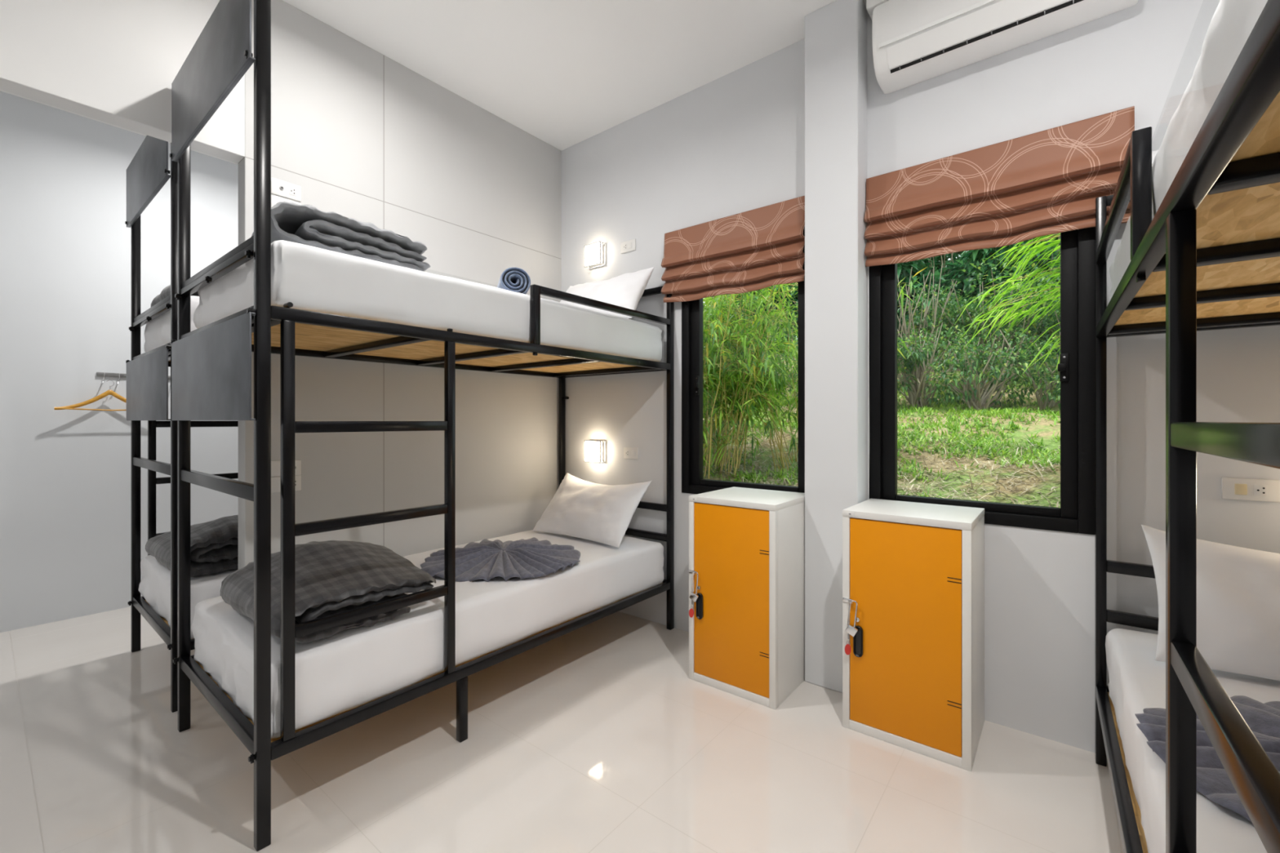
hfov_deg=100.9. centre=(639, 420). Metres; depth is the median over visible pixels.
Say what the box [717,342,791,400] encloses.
shrub
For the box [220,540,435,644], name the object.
quilt
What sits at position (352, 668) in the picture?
mattress
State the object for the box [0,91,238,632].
wall
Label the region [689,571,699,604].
padlock
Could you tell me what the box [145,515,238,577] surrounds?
quilt
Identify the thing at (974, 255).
tree
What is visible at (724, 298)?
bamboo
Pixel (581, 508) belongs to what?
pillow
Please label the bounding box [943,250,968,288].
tree
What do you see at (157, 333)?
mattress
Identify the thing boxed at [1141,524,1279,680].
pillow
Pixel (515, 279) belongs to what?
rolled towel
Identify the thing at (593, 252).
diffuser
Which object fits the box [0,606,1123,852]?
floor
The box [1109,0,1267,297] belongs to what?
mattress
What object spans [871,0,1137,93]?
air conditioner
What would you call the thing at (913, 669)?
locker
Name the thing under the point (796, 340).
shrub
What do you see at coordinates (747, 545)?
locker
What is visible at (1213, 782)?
towel
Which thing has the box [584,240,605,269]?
wall lamp
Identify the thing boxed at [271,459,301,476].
wall socket
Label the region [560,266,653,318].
pillow
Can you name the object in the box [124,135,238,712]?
bunk bed
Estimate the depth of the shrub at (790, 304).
11.56 m
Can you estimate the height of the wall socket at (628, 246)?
0.072 m
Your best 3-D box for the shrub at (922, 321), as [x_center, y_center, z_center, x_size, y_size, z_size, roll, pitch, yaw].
[5.212,-1.657,9.957,2.285,2.292,2.422,0,0,39]
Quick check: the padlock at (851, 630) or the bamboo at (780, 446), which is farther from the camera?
the bamboo at (780, 446)
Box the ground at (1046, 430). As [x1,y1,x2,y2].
[702,325,1060,507]
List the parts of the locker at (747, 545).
pull handle, door, panel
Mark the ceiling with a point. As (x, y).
(565, 73)
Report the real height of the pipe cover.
0.085 m
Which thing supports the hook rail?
attached to the wall at (65, 237)
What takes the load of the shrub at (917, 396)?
on the ground at (1046, 430)
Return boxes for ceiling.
[0,0,866,164]
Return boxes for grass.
[702,373,1060,501]
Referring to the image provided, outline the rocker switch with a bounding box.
[1234,483,1247,495]
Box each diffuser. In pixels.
[585,242,601,266]
[585,441,601,462]
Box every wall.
[0,0,561,569]
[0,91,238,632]
[561,0,1279,752]
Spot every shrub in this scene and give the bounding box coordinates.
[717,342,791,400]
[718,304,797,396]
[766,329,797,398]
[897,263,989,390]
[897,322,982,408]
[923,334,1035,410]
[930,252,1060,380]
[980,324,1060,410]
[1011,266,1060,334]
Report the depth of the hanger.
3.38 m
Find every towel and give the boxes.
[420,537,580,582]
[497,266,530,294]
[1134,695,1279,822]
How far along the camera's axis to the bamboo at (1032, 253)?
3.89 m
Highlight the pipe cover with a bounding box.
[866,0,888,21]
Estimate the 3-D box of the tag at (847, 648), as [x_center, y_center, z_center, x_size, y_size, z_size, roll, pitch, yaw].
[0.837,0.915,2.128,0.024,0.057,0.003,0,0,24]
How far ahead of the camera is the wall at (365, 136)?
2.75 m
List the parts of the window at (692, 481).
handle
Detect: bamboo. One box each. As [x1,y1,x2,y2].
[702,267,925,471]
[702,282,797,478]
[702,297,759,416]
[955,232,1060,375]
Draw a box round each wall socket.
[271,177,301,201]
[271,194,301,207]
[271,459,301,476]
[271,475,301,493]
[620,239,635,253]
[623,447,638,459]
[1222,477,1279,502]
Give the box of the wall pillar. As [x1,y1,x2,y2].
[804,0,866,693]
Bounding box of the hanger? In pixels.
[53,379,126,411]
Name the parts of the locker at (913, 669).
label plate, pull handle, door, panel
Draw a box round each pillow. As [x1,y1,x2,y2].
[533,472,651,547]
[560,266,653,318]
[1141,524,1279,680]
[1151,150,1158,164]
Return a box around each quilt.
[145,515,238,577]
[151,284,199,306]
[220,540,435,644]
[251,201,430,271]
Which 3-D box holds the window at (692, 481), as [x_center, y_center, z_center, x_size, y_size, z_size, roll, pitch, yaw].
[0.583,-0.300,2.921,0.806,1.460,0.085,0,0,39]
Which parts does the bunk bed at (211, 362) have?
post, foot panel, foot panel, foot rail, foot rail, foot rail, foot rail, post, rail, leg, rail, rail, post, guard rail, head rail, head rail, head rail, head rail, post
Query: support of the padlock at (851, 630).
attached to the locker at (913, 669)
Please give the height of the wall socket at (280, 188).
0.072 m
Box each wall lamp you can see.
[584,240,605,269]
[584,440,605,462]
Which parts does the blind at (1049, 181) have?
pull cord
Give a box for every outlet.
[288,186,296,195]
[1254,484,1267,496]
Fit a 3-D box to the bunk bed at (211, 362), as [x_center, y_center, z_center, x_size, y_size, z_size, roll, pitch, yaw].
[-0.841,-0.055,2.649,0.978,2.610,2.132,0,0,39]
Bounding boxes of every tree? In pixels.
[703,283,797,359]
[781,282,901,342]
[897,240,1034,364]
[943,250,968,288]
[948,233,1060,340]
[957,233,1060,362]
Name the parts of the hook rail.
rail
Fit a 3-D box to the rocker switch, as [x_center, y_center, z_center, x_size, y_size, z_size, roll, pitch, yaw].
[1.990,0.228,1.751,0.028,0.036,0.004,0,0,39]
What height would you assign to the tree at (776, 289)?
4.167 m
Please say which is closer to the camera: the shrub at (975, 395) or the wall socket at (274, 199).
the wall socket at (274, 199)
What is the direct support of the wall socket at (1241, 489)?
attached to the wall at (734, 143)
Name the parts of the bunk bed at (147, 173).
post, foot panel, foot panel, foot rail, foot rail, foot rail, foot rail, post, rail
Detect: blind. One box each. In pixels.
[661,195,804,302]
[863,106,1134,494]
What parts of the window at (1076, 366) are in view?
handle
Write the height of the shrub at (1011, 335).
2.161 m
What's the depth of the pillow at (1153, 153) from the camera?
1.73 m
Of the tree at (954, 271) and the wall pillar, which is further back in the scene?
the tree at (954, 271)
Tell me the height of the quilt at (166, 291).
0.244 m
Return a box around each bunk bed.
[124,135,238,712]
[169,0,674,851]
[1094,0,1279,852]
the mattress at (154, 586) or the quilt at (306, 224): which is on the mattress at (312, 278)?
the quilt at (306, 224)
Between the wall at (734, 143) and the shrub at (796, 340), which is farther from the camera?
the shrub at (796, 340)
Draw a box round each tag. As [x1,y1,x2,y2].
[688,605,693,617]
[844,640,851,654]
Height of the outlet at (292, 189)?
0.036 m
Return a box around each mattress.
[138,555,238,639]
[143,295,199,352]
[191,529,663,738]
[193,240,662,361]
[1105,628,1279,852]
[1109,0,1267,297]
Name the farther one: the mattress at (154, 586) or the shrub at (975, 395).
the shrub at (975, 395)
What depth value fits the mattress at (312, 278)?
1.97 m
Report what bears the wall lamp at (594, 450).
attached to the wall at (734, 143)
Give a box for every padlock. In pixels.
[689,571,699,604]
[844,600,858,639]
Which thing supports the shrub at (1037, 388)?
on the ground at (1046, 430)
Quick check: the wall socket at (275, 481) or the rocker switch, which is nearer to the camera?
the rocker switch
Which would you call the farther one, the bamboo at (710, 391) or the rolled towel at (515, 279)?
the bamboo at (710, 391)
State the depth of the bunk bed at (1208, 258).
0.76 m
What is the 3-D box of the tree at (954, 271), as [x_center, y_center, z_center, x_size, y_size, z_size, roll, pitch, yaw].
[7.051,-3.341,12.479,3.777,4.135,3.553,0,0,39]
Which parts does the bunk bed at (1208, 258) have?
post, head rail, rail, guard rail, head rail, head rail, rail, head rail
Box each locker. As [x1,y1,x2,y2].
[688,486,804,709]
[842,498,984,771]
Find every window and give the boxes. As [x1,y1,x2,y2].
[681,226,804,493]
[869,226,1094,534]
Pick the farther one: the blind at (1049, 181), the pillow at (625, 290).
the pillow at (625, 290)
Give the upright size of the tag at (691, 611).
0.057 m
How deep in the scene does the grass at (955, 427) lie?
5.92 m
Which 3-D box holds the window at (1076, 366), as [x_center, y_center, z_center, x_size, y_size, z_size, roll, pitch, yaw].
[1.413,-0.300,2.260,0.807,1.460,0.085,0,0,39]
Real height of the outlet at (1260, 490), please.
0.036 m
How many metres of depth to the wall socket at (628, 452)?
3.39 m
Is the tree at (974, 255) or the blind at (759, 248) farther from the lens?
the tree at (974, 255)
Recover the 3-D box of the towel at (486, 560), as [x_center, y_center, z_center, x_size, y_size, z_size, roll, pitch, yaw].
[-0.698,0.676,2.687,0.791,0.078,0.784,0,0,39]
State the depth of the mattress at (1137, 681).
1.35 m
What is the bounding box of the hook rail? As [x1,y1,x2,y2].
[96,372,170,386]
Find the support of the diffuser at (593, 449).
attached to the wall lamp at (594, 450)
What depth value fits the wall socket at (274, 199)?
2.42 m

